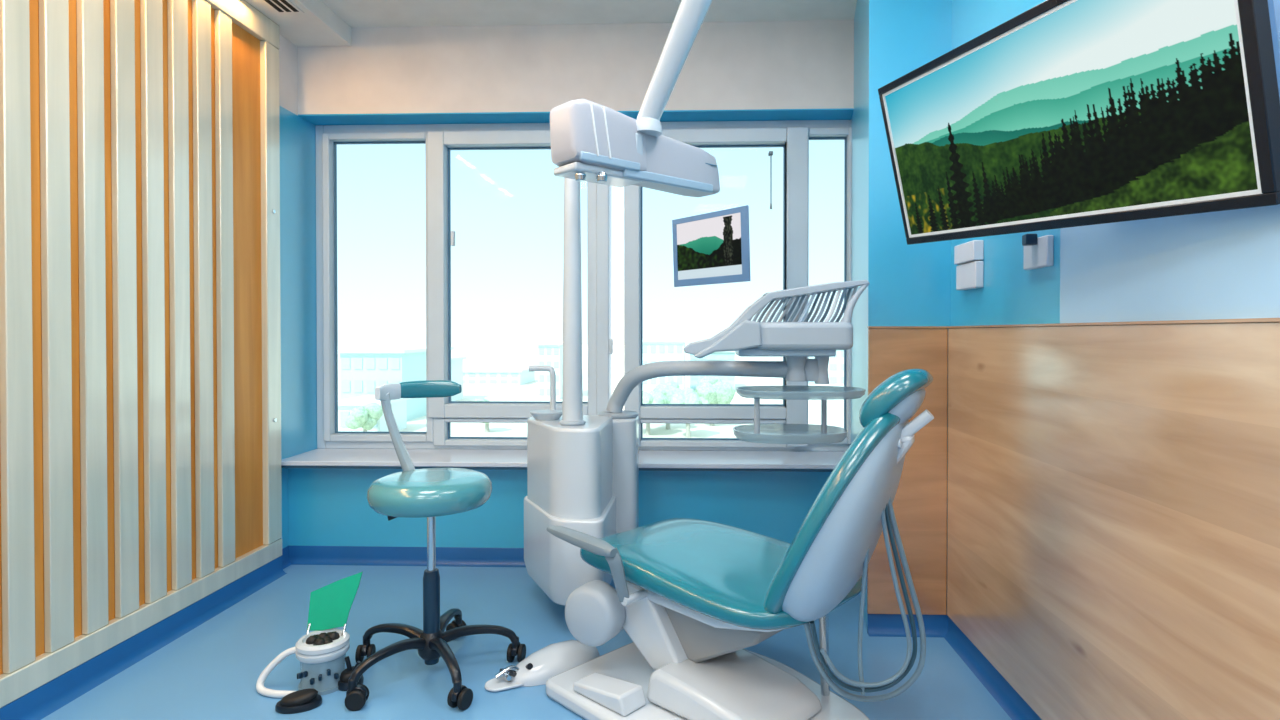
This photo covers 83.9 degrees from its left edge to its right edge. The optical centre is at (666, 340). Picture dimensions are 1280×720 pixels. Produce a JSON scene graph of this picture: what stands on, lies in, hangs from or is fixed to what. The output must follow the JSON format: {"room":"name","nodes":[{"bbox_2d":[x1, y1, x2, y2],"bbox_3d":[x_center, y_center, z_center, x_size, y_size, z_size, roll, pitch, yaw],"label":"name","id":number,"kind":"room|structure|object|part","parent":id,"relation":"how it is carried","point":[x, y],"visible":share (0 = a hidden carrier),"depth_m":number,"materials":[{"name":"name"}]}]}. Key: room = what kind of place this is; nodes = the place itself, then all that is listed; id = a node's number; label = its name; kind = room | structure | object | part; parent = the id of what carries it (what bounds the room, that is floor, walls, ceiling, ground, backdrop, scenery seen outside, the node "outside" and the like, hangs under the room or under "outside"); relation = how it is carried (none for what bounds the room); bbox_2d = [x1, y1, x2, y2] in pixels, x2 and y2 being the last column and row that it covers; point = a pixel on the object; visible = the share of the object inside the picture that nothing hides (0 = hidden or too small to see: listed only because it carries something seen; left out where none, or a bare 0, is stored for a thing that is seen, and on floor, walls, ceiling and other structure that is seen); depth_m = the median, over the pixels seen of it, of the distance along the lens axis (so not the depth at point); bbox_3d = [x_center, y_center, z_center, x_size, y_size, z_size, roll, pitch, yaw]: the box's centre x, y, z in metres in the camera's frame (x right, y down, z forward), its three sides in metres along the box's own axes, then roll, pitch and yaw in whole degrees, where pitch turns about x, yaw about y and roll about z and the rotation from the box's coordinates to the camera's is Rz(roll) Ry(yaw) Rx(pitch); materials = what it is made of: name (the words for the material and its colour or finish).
{"room":"dental clinic","nodes":[
{"label":"dental clinic","id":0,"kind":"room"},
{"bbox_2d":[245,0,350,46],"bbox_3d":[-1.772,-1.452,0.662,0.270,0.090,5.630,0,1,2],"label":"ceiling","id":1,"kind":"structure","parent":0,"point":[318,25],"depth_m":3.26,"materials":[{"name":"paint"}]},
{"bbox_2d":[263,0,303,13],"bbox_3d":[-1.656,-1.423,2.575,0.110,0.007,1.060,0,1,2],"label":"ceiling vent","id":2,"kind":"object","parent":1,"relation":"in","point":[281,6],"visible":1,"depth_m":3.04,"materials":[{"name":"metal"}]},
{"bbox_2d":[279,34,317,548],"bbox_3d":[-1.953,-0.204,0.817,0.100,2.590,5.900,0,1,2],"label":"wall","id":3,"kind":"structure","parent":0,"point":[297,135],"depth_m":3.46,"materials":[{"name":"blue paint"}]},
{"bbox_2d":[0,0,281,707],"bbox_3d":[-1.880,-0.195,0.569,0.058,2.420,5.370,0,1,2],"label":"wall screen","id":4,"kind":"object","parent":3,"relation":"attached to","point":[141,471],"visible":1,"depth_m":2.37,"materials":[{"name":"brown wood"}]},
{"bbox_3d":[-1.883,0.976,0.581,0.052,0.079,5.370,0,1,2],"label":"rail","id":5,"kind":"part","parent":4,"relation":"part of","materials":[{"name":"white wood"}]},
{"bbox_3d":[-1.883,-1.350,0.557,0.052,0.109,5.370,0,1,2],"label":"rail","id":6,"kind":"part","parent":4,"relation":"part of","materials":[{"name":"white wood"}]},
{"bbox_3d":[-1.792,-0.207,3.199,0.051,2.230,0.103,0,1,2],"label":"post","id":7,"kind":"part","parent":4,"relation":"part of","materials":[{"name":"white wood"}]},
{"bbox_2d":[0,546,290,719],"bbox_3d":[-1.869,1.052,0.642,0.080,0.082,5.530,0,1,2],"label":"baseboard","id":8,"kind":"structure","parent":3,"relation":"attached to","point":[62,690],"depth_m":2.39,"materials":[{"name":"blue plastic"}]},
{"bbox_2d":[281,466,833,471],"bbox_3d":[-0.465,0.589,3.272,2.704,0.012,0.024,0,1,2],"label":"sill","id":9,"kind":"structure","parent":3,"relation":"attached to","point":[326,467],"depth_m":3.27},
{"bbox_2d":[41,565,1011,719],"bbox_3d":[-0.470,1.152,0.739,3.070,0.120,6.020,0,1,2],"label":"floor","id":10,"kind":"structure","parent":0,"point":[212,671],"depth_m":2.38,"materials":[{"name":"blue plastic"}]},
{"bbox_2d":[275,688,321,713],"bbox_3d":[-1.082,1.056,2.090,0.119,0.044,0.083,0,1,2],"label":"foot pedal","id":11,"kind":"object","parent":10,"relation":"on","point":[304,700],"visible":1,"depth_m":2.07,"materials":[{"name":"black plastic"}]},
{"bbox_2d":[256,572,362,697],"bbox_3d":[-1.125,0.915,2.224,0.266,0.325,0.187,0,1,2],"label":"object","id":12,"kind":"object","parent":10,"relation":"on","point":[330,605],"visible":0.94,"depth_m":2.23,"materials":[{"name":"white plastic"}]},
{"bbox_2d":[337,656,363,690],"bbox_3d":[-0.987,1.031,2.217,0.071,0.092,0.073,0,1,2],"label":"foot pedal","id":13,"kind":"object","parent":10,"relation":"on","point":[342,683],"visible":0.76,"depth_m":2.20,"materials":[{"name":"black plastic"}]},
{"bbox_3d":[-0.980,1.010,2.216,0.051,0.049,0.014,0,1,2],"label":"lever","id":14,"kind":"part","parent":13,"relation":"part of","materials":[{"name":"black plastic"}]},
{"bbox_2d":[344,380,525,710],"bbox_3d":[-0.759,0.608,2.327,0.560,0.938,0.550,0,1,2],"label":"stool","id":15,"kind":"object","parent":10,"relation":"on","point":[430,493],"visible":1,"depth_m":2.26,"materials":[{"name":"teal leather"}]},
{"bbox_3d":[-0.846,0.972,2.183,0.042,0.068,0.256,0,1,36],"label":"leg","id":16,"kind":"part","parent":15,"relation":"part of","materials":[{"name":"black plastic"}]},
{"bbox_3d":[-0.897,0.970,2.344,0.256,0.068,0.042,0,1,18],"label":"leg","id":17,"kind":"part","parent":15,"relation":"part of","materials":[{"name":"black plastic"}]},
{"bbox_3d":[-0.902,0.362,2.406,0.148,0.394,0.141,0,1,-30],"label":"post","id":18,"kind":"part","parent":15,"relation":"part of","materials":[{"name":"white plastic"}]},
{"bbox_3d":[-0.761,0.485,2.293,0.384,0.096,0.384,0,1,2],"label":"seat","id":19,"kind":"part","parent":15,"relation":"part of","materials":[{"name":"teal leather"}]},
{"bbox_3d":[-0.761,0.645,2.295,0.027,0.201,0.027,0,1,2],"label":"gas rod","id":20,"kind":"part","parent":15,"relation":"part of","materials":[{"name":"silver metal"}]},
{"bbox_3d":[-0.683,0.972,2.177,0.042,0.068,0.256,0,1,-32],"label":"leg","id":21,"kind":"part","parent":15,"relation":"part of","materials":[{"name":"black plastic"}]},
{"bbox_3d":[-0.756,0.969,2.442,0.042,0.068,0.256,0,1,2],"label":"leg","id":22,"kind":"part","parent":15,"relation":"part of","materials":[{"name":"black plastic"}]},
{"bbox_3d":[-0.622,0.970,2.334,0.256,0.068,0.042,0,1,-14],"label":"leg","id":23,"kind":"part","parent":15,"relation":"part of","materials":[{"name":"black plastic"}]},
{"bbox_2d":[485,640,599,691],"bbox_3d":[-0.401,1.038,2.297,0.385,0.076,0.170,0,1,-35],"label":"foot pedal","id":24,"kind":"object","parent":10,"relation":"on","point":[551,660],"visible":0.93,"depth_m":2.25,"materials":[{"name":"white plastic"}]},
{"bbox_3d":[-0.508,1.069,2.223,0.125,0.009,0.092,0,1,-35],"label":"plate","id":25,"kind":"part","parent":24,"relation":"part of","materials":[{"name":"white plastic"}]},
{"bbox_2d":[524,178,638,628],"bbox_3d":[-0.351,0.192,2.841,0.490,1.816,0.591,0,1,2],"label":"dental cuspidor unit","id":26,"kind":"object","parent":10,"relation":"on","point":[583,470],"visible":0.72,"depth_m":2.67,"materials":[{"name":"white plastic"}]},
{"bbox_2d":[530,413,561,420],"bbox_3d":[-0.483,0.311,2.868,0.136,0.042,0.136,0,1,2],"label":"bowl","id":27,"kind":"object","parent":26,"relation":"on","point":[536,416],"depth_m":2.82,"materials":[{"name":"white ceramic"}]},
{"bbox_2d":[606,280,869,443],"bbox_3d":[0.182,0.072,2.669,1.116,0.570,0.457,0,1,23],"label":"unit","id":28,"kind":"object","parent":26,"relation":"attached to","point":[796,341],"visible":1,"depth_m":2.49,"materials":[{"name":"white plastic"}]},
{"bbox_3d":[0.129,0.197,2.807,0.923,0.247,0.107,0,1,32],"label":"support arm","id":29,"kind":"part","parent":28,"relation":"part of","materials":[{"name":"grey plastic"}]},
{"bbox_3d":[0.322,0.272,2.543,0.020,0.140,0.020,0,1,2],"label":"tray post","id":30,"kind":"part","parent":28,"relation":"part of","materials":[{"name":"grey metal"}]},
{"bbox_3d":[0.342,-0.109,2.574,0.078,0.106,0.012,0,1,2],"label":"whip arm","id":31,"kind":"part","parent":28,"relation":"part of","materials":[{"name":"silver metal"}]},
{"bbox_3d":[0.373,-0.114,2.663,0.080,0.112,0.012,0,1,2],"label":"whip arm","id":32,"kind":"part","parent":28,"relation":"part of"},
{"bbox_3d":[0.372,-0.110,2.527,0.076,0.109,0.012,0,1,2],"label":"whip arm","id":33,"kind":"part","parent":28,"relation":"part of","materials":[{"name":"white plastic"}]},
{"bbox_3d":[0.405,-0.115,2.616,0.078,0.116,0.012,0,1,2],"label":"whip arm","id":34,"kind":"part","parent":28,"relation":"part of","materials":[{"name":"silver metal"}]},
{"bbox_3d":[0.402,-0.111,2.482,0.074,0.113,0.012,0,1,2],"label":"whip arm","id":35,"kind":"part","parent":28,"relation":"part of"},
{"bbox_3d":[0.423,0.041,2.582,0.338,0.030,0.210,0,1,2],"label":"under plate","id":36,"kind":"part","parent":28,"relation":"part of","materials":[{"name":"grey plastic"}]},
{"bbox_3d":[0.435,-0.116,2.570,0.076,0.119,0.012,0,1,2],"label":"whip arm","id":37,"kind":"part","parent":28,"relation":"part of","materials":[{"name":"white plastic"}]},
{"bbox_2d":[733,424,847,443],"bbox_3d":[0.447,0.341,2.600,0.411,0.034,0.300,0,1,2],"label":"tray","id":38,"kind":"object","parent":28,"relation":"on","point":[764,433],"depth_m":2.54,"materials":[{"name":"blue plastic"}]},
{"bbox_3d":[0.469,-0.121,2.659,0.078,0.126,0.012,0,1,2],"label":"whip arm","id":39,"kind":"part","parent":28,"relation":"part of","materials":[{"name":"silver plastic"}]},
{"bbox_3d":[0.468,0.101,2.576,0.073,0.090,0.074,0,1,2],"label":"stem","id":40,"kind":"part","parent":28,"relation":"part of","materials":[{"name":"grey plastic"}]},
{"bbox_3d":[0.463,-0.117,2.524,0.074,0.123,0.012,0,1,2],"label":"whip arm","id":41,"kind":"part","parent":28,"relation":"part of"},
{"bbox_2d":[736,385,865,399],"bbox_3d":[0.485,0.190,2.597,0.465,0.028,0.300,0,1,2],"label":"tray","id":42,"kind":"object","parent":28,"relation":"on","point":[783,392],"depth_m":2.49,"materials":[{"name":"blue plastic"}]},
{"bbox_3d":[0.499,-0.122,2.613,0.075,0.130,0.012,0,1,2],"label":"whip arm","id":43,"kind":"part","parent":28,"relation":"part of","materials":[{"name":"white plastic"}]},
{"bbox_3d":[0.491,-0.117,2.478,0.072,0.126,0.012,0,1,2],"label":"whip arm","id":44,"kind":"part","parent":28,"relation":"part of","materials":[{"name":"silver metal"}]},
{"bbox_3d":[0.527,-0.122,2.567,0.073,0.133,0.012,0,1,2],"label":"whip arm","id":45,"kind":"part","parent":28,"relation":"part of"},
{"bbox_3d":[0.565,-0.128,2.656,0.075,0.140,0.012,0,1,2],"label":"whip arm","id":46,"kind":"part","parent":28,"relation":"part of","materials":[{"name":"white plastic"}]},
{"bbox_3d":[0.561,0.107,2.573,0.050,0.101,0.051,0,1,2],"label":"stem","id":47,"kind":"part","parent":28,"relation":"part of","materials":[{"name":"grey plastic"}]},
{"bbox_3d":[0.554,-0.123,2.521,0.071,0.136,0.012,0,1,2],"label":"whip arm","id":48,"kind":"part","parent":28,"relation":"part of","materials":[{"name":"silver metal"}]},
{"bbox_3d":[0.584,0.283,2.644,0.020,0.145,0.020,0,1,2],"label":"tray post","id":49,"kind":"part","parent":28,"relation":"part of","materials":[{"name":"grey metal"}]},
{"bbox_3d":[0.593,-0.128,2.610,0.073,0.142,0.012,0,1,2],"label":"whip arm","id":50,"kind":"part","parent":28,"relation":"part of"},
{"bbox_3d":[0.580,-0.122,2.475,0.070,0.137,0.012,0,1,2],"label":"whip arm","id":51,"kind":"part","parent":28,"relation":"part of","materials":[{"name":"white plastic"}]},
{"bbox_3d":[0.619,-0.128,2.564,0.071,0.143,0.012,0,1,2],"label":"whip arm","id":52,"kind":"part","parent":28,"relation":"part of","materials":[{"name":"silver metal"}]},
{"bbox_3d":[0.660,-0.133,2.652,0.073,0.150,0.012,0,1,2],"label":"whip arm","id":53,"kind":"part","parent":28,"relation":"part of"},
{"bbox_3d":[0.645,-0.127,2.518,0.069,0.144,0.012,0,1,2],"label":"whip arm","id":54,"kind":"part","parent":28,"relation":"part of","materials":[{"name":"white plastic"}]},
{"bbox_3d":[0.654,-0.131,2.467,0.097,0.154,0.032,0,1,2],"label":"whip arm","id":55,"kind":"part","parent":28,"relation":"part of","materials":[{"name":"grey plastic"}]},
{"bbox_2d":[546,368,933,719],"bbox_3d":[0.210,0.574,2.072,1.081,1.009,0.702,1,1,42],"label":"dental chair","id":56,"kind":"object","parent":10,"relation":"on","point":[690,594],"visible":1,"depth_m":1.95,"materials":[{"name":"teal leather"}]},
{"bbox_3d":[-0.261,0.600,2.133,0.292,0.046,0.054,1,1,43],"label":"armrest","id":57,"kind":"part","parent":56,"relation":"part of","materials":[{"name":"white plastic"}]},
{"bbox_3d":[-0.146,0.680,2.060,0.077,0.162,0.041,0,1,2],"label":"armrest post","id":58,"kind":"part","parent":56,"relation":"part of","materials":[{"name":"white plastic"}]},
{"bbox_3d":[0.005,0.855,2.216,0.279,0.243,0.235,1,1,42],"label":"lift arm","id":59,"kind":"part","parent":56,"relation":"part of","materials":[{"name":"white plastic"}]},
{"bbox_3d":[0.173,1.055,2.045,0.958,0.048,0.615,1,1,44],"label":"plate","id":60,"kind":"part","parent":56,"relation":"part of","materials":[{"name":"white plastic"}]},
{"bbox_3d":[0.212,0.766,2.160,0.530,0.052,0.440,1,1,42],"label":"seat frame","id":61,"kind":"part","parent":56,"relation":"part of","materials":[{"name":"white plastic"}]},
{"bbox_3d":[0.162,0.693,2.207,0.830,0.110,0.572,1,1,43],"label":"seat","id":62,"kind":"part","parent":56,"relation":"part of","materials":[{"name":"teal leather"}]},
{"bbox_3d":[0.440,0.867,1.992,0.026,0.337,0.187,0,1,15],"label":"support rod","id":63,"kind":"part","parent":56,"relation":"part of","materials":[{"name":"silver metal"}]},
{"bbox_3d":[0.472,0.455,1.912,0.338,0.573,0.473,0,1,30],"label":"backrest","id":64,"kind":"part","parent":56,"relation":"part of","materials":[{"name":"teal plastic"}]},
{"bbox_2d":[288,20,853,547],"bbox_3d":[-0.372,-0.232,3.528,3.070,2.590,0.370,0,1,2],"label":"wall","id":65,"kind":"structure","parent":0,"point":[757,70],"depth_m":3.41,"materials":[{"name":"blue paint"}]},
{"bbox_2d":[289,545,525,566],"bbox_3d":[-0.379,1.024,3.341,2.870,0.082,0.030,0,1,2],"label":"baseboard","id":66,"kind":"structure","parent":65,"relation":"attached to","point":[298,555],"depth_m":3.38,"materials":[{"name":"blue plastic"}]},
{"bbox_2d":[281,448,844,468],"bbox_3d":[-0.458,0.570,3.449,2.704,0.022,0.390,0,1,2],"label":"window sill","id":67,"kind":"structure","parent":65,"relation":"attached to","point":[320,456],"depth_m":3.37,"materials":[{"name":"white stone"}]},
{"bbox_2d":[315,120,851,450],"bbox_3d":[-0.422,-0.273,3.621,2.764,1.660,0.147,0,1,2],"label":"window","id":68,"kind":"structure","parent":65,"relation":"in","point":[794,136],"depth_m":3.59,"materials":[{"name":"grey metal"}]},
{"bbox_3d":[-1.474,-0.271,3.661,0.568,1.575,0.080,0,1,2],"label":"sash","id":69,"kind":"part","parent":68,"relation":"part of","materials":[{"name":"clear glass"}]},
{"bbox_3d":[-1.077,-0.513,3.579,0.018,0.075,0.022,0,1,2],"label":"handle","id":70,"kind":"part","parent":68,"relation":"part of","materials":[{"name":"grey metal"}]},
{"bbox_3d":[-0.751,0.467,3.643,0.878,0.140,0.080,0,1,2],"label":"sash","id":71,"kind":"part","parent":68,"relation":"part of","materials":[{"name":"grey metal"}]},
{"bbox_3d":[-0.762,-0.333,3.628,0.899,1.450,0.095,0,1,2],"label":"sash","id":72,"kind":"part","parent":68,"relation":"part of","materials":[{"name":"grey metal"}]},
{"bbox_3d":[-0.280,0.030,3.557,0.018,0.075,0.022,0,1,2],"label":"handle","id":73,"kind":"part","parent":68,"relation":"part of","materials":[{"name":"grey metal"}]},
{"bbox_2d":[672,205,750,286],"bbox_3d":[0.243,-0.441,3.471,0.374,0.371,0.284,0,1,16],"label":"monitor","id":74,"kind":"object","parent":68,"relation":"attached to","point":[712,247],"visible":1,"depth_m":3.34,"materials":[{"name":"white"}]},
{"bbox_3d":[0.232,-0.332,3.596,0.820,1.450,0.090,0,1,2],"label":"sash","id":75,"kind":"part","parent":68,"relation":"part of","materials":[{"name":"grey metal"}]},
{"bbox_3d":[0.232,0.467,3.609,0.820,0.140,0.080,0,1,2],"label":"sash","id":76,"kind":"part","parent":68,"relation":"part of","materials":[{"name":"grey metal"}]},
{"bbox_2d":[768,151,772,208],"bbox_3d":[0.515,-0.792,3.529,0.020,0.285,0.038,0,1,2],"label":"blind cord","id":77,"kind":"object","parent":68,"relation":"hanging from","point":[770,153],"visible":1,"depth_m":3.52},
{"bbox_3d":[0.514,-0.798,3.516,0.005,0.257,0.005,0,1,24],"label":"cord","id":78,"kind":"part","parent":77,"relation":"part of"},
{"bbox_3d":[0.806,-0.270,3.581,0.267,1.575,0.080,0,1,2],"label":"sash","id":79,"kind":"part","parent":68,"relation":"part of","materials":[{"name":"clear glass"}]},
{"bbox_2d":[321,0,856,27],"bbox_3d":[-0.470,-1.558,0.711,3.070,0.120,6.020,0,1,2],"label":"ceiling","id":80,"kind":"structure","parent":0,"point":[356,13],"depth_m":3.31,"materials":[{"name":"paint"}]},
{"bbox_2d":[550,0,719,196],"bbox_3d":[0.031,-0.989,2.188,1.229,1.048,0.623,0,1,34],"label":"light","id":81,"kind":"object","parent":80,"relation":"hanging from","point":[592,142],"visible":1,"depth_m":2.12,"materials":[{"name":"grey plastic"}]},
{"bbox_3d":[-0.252,-0.478,2.068,0.035,0.028,0.035,0,1,2],"label":"handle knob","id":82,"kind":"part","parent":81,"relation":"part of","materials":[{"name":"silver metal"}]},
{"bbox_3d":[-0.204,-0.503,2.164,0.260,0.025,0.120,-1,1,-42],"label":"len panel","id":83,"kind":"part","parent":81,"relation":"part of","materials":[{"name":"white plastic"}]},
{"bbox_3d":[-0.191,-0.478,2.082,0.035,0.028,0.035,0,1,2],"label":"handle knob","id":84,"kind":"part","parent":81,"relation":"part of","materials":[{"name":"silver metal"}]},
{"bbox_2d":[636,117,661,136],"bbox_3d":[-0.062,-0.662,2.204,0.094,0.044,0.094,0,1,2],"label":"socket","id":85,"kind":"object","parent":81,"relation":"attached to","point":[645,126],"depth_m":2.17,"materials":[{"name":"white plastic"}]},
{"bbox_3d":[0.011,-0.509,2.269,0.380,0.030,0.016,-1,1,-42],"label":"grip rail","id":86,"kind":"part","parent":81,"relation":"part of","materials":[{"name":"blue plastic"}]},
{"bbox_3d":[0.138,-1.082,1.973,0.093,0.854,0.674,-1,1,-42],"label":"ceiling arm","id":87,"kind":"part","parent":81,"relation":"part of","materials":[{"name":"white plastic"}]},
{"bbox_2d":[851,0,951,628],"bbox_3d":[0.900,-0.228,3.098,0.296,2.590,1.020,0,1,2],"label":"wall column","id":88,"kind":"structure","parent":0,"point":[910,285],"depth_m":2.59,"materials":[{"name":"blue paint"}]},
{"bbox_2d":[867,326,946,327],"bbox_3d":[0.872,-0.048,2.582,0.282,0.006,0.018,0,1,2],"label":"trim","id":89,"kind":"structure","parent":88,"relation":"attached to","point":[867,326],"depth_m":2.57,"materials":[{"name":"brown wood"}]},
{"bbox_2d":[867,613,947,637],"bbox_3d":[0.882,1.036,2.587,0.296,0.075,0.030,0,1,2],"label":"baseboard","id":90,"kind":"structure","parent":88,"relation":"attached to","point":[878,625],"depth_m":2.59,"materials":[{"name":"blue plastic"}]},
{"bbox_2d":[867,328,947,614],"bbox_3d":[0.875,0.476,2.589,0.284,1.043,0.014,0,1,2],"label":"panel column","id":91,"kind":"structure","parent":88,"relation":"attached to","point":[919,504],"depth_m":2.58,"materials":[{"name":"brown wood"}]},
{"bbox_2d":[947,0,1279,719],"bbox_3d":[1.009,-0.203,0.713,0.114,2.590,5.900,0,1,2],"label":"wall","id":92,"kind":"structure","parent":0,"point":[1113,497],"depth_m":1.54,"materials":[{"name":"brown wood"}]},
{"bbox_2d":[954,240,983,290],"bbox_3d":[1.006,-0.248,2.373,0.035,0.153,0.168,0,1,2],"label":"wall socket","id":93,"kind":"object","parent":92,"relation":"attached to","point":[968,256],"visible":1,"depth_m":2.33,"materials":[{"name":"white plastic"}]},
{"bbox_2d":[944,617,1041,719],"bbox_3d":[0.932,1.061,0.189,0.030,0.075,4.820,0,1,2],"label":"baseboard","id":94,"kind":"structure","parent":92,"relation":"attached to","point":[1012,703],"depth_m":2.22,"materials":[{"name":"blue plastic"}]},
{"bbox_2d":[1022,234,1053,269],"bbox_3d":[0.982,-0.240,1.912,0.050,0.090,0.131,0,1,2],"label":"wall socket","id":95,"kind":"object","parent":92,"relation":"attached to","point":[1038,252],"visible":1,"depth_m":1.89,"materials":[{"name":"white plastic"}]},
{"bbox_2d":[878,0,1279,244],"bbox_3d":[0.868,-0.466,1.582,0.316,0.505,1.042,0,1,-13],"label":"television","id":96,"kind":"object","parent":92,"relation":"attached to","point":[1061,113],"visible":1,"depth_m":1.38,"materials":[{"name":"black"}]},
{"bbox_2d":[947,318,1279,327],"bbox_3d":[0.938,-0.023,0.169,0.018,0.006,4.804,0,1,2],"label":"trim","id":97,"kind":"structure","parent":92,"relation":"attached to","point":[1247,319],"depth_m":1.45,"materials":[{"name":"brown wood"}]},
{"label":"outside","id":98,"kind":"structure","parent":0,"visible":0},
{"bbox_2d":[338,344,845,451],"bbox_3d":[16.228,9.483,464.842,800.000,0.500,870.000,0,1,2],"label":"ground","id":99,"kind":"structure","parent":98,"point":[477,355],"depth_m":168.37,"materials":[{"name":"white"}]},
{"bbox_2d":[345,403,382,430],"bbox_3d":[-39.768,10.703,93.615,3.957,4.835,4.197,0,1,2],"label":"tree","id":100,"kind":"object","parent":99,"relation":"on","point":[366,417],"visible":0.99,"depth_m":92.67,"materials":[{"name":"green plant"}]},
{"bbox_2d":[338,395,411,431],"bbox_3d":[-41.700,10.642,101.134,6.999,4.800,10.200,0,1,2],"label":"ground","id":101,"kind":"structure","parent":99,"relation":"on","point":[345,406],"depth_m":97.30,"materials":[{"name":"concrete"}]},
{"bbox_2d":[338,347,453,420],"bbox_3d":[-46.134,7.092,122.766,11.092,11.446,23.200,0,1,2],"label":"building","id":102,"kind":"structure","parent":99,"relation":"on","point":[364,370],"depth_m":111.81,"materials":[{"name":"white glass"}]},
{"bbox_2d":[451,357,465,400],"bbox_3d":[-47.245,8.080,144.830,7.436,9.008,17.200,0,1,2],"label":"building","id":103,"kind":"structure","parent":99,"relation":"on","point":[456,362],"depth_m":149.24,"materials":[{"name":"concrete"}]},
{"bbox_2d":[473,398,489,431],"bbox_3d":[-25.728,10.583,101.009,4.042,4.919,3.780,0,1,2],"label":"tree","id":104,"kind":"object","parent":99,"relation":"on","point":[479,399],"visible":0.05,"depth_m":100.83,"materials":[{"name":"green plant"}]},
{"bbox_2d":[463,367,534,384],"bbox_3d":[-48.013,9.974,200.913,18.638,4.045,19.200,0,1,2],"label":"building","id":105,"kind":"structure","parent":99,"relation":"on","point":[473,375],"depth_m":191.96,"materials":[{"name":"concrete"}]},
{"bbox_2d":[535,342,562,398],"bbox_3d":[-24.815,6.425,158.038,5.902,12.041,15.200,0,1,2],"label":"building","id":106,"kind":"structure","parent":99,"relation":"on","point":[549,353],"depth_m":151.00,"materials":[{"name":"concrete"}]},
{"bbox_2d":[643,391,670,434],"bbox_3d":[-2.717,9.903,98.258,6.463,6.337,6.107,0,1,2],"label":"tree","id":107,"kind":"object","parent":99,"relation":"on","point":[657,398],"visible":0.18,"depth_m":96.67,"materials":[{"name":"green plant"}]},
{"bbox_3d":[-3.123,8.923,98.076,6.600,4.372,5.487,0,1,24],"label":"crown","id":108,"kind":"part","parent":107,"relation":"part of","materials":[{"name":"green plant"}]},
{"bbox_2d":[643,339,687,392],"bbox_3d":[-0.641,6.120,150.186,9.879,12.815,21.200,0,1,2],"label":"building","id":109,"kind":"structure","parent":99,"relation":"on","point":[654,350],"depth_m":140.10,"materials":[{"name":"concrete"}]},
{"bbox_2d":[649,381,681,428],"bbox_3d":[-0.177,9.446,104.280,5.799,7.125,6.850,0,1,2],"label":"tree","id":110,"kind":"object","parent":99,"relation":"on","point":[669,388],"visible":0.32,"depth_m":102.52,"materials":[{"name":"green plant"}]},
{"bbox_3d":[-0.177,8.452,104.270,5.799,5.137,6.850,0,1,2],"label":"crown","id":111,"kind":"part","parent":110,"relation":"part of","materials":[{"name":"green plant"}]},
{"bbox_2d":[670,387,709,437],"bbox_3d":[3.132,9.769,95.859,5.515,6.656,5.584,0,1,2],"label":"tree","id":112,"kind":"object","parent":99,"relation":"on","point":[687,395],"visible":0.48,"depth_m":94.24,"materials":[{"name":"green plant"}]},
{"bbox_3d":[3.132,8.717,95.848,5.515,4.551,5.584,0,1,2],"label":"crown","id":113,"kind":"part","parent":112,"relation":"part of","materials":[{"name":"green plant"}]},
{"bbox_2d":[690,351,734,390],"bbox_3d":[11.207,7.194,179.804,11.927,10.048,21.200,0,1,2],"label":"building","id":114,"kind":"structure","parent":99,"relation":"on","point":[727,355],"depth_m":169.69,"materials":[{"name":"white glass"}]},
{"bbox_2d":[695,376,734,425],"bbox_3d":[7.207,9.169,107.778,6.228,7.607,7.213,0,1,2],"label":"tree","id":115,"kind":"object","parent":99,"relation":"on","point":[712,389],"visible":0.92,"depth_m":105.34,"materials":[{"name":"green plant"}]},
{"bbox_3d":[7.207,7.966,107.765,6.228,5.201,7.213,0,1,2],"label":"crown","id":116,"kind":"part","parent":115,"relation":"part of","materials":[{"name":"green plant"}]},
{"bbox_2d":[808,350,843,399],"bbox_3d":[34.000,6.734,156.988,10.350,11.445,17.200,0,1,2],"label":"building","id":117,"kind":"structure","parent":99,"relation":"on","point":[836,364],"depth_m":148.91,"materials":[{"name":"concrete"}]}
]}

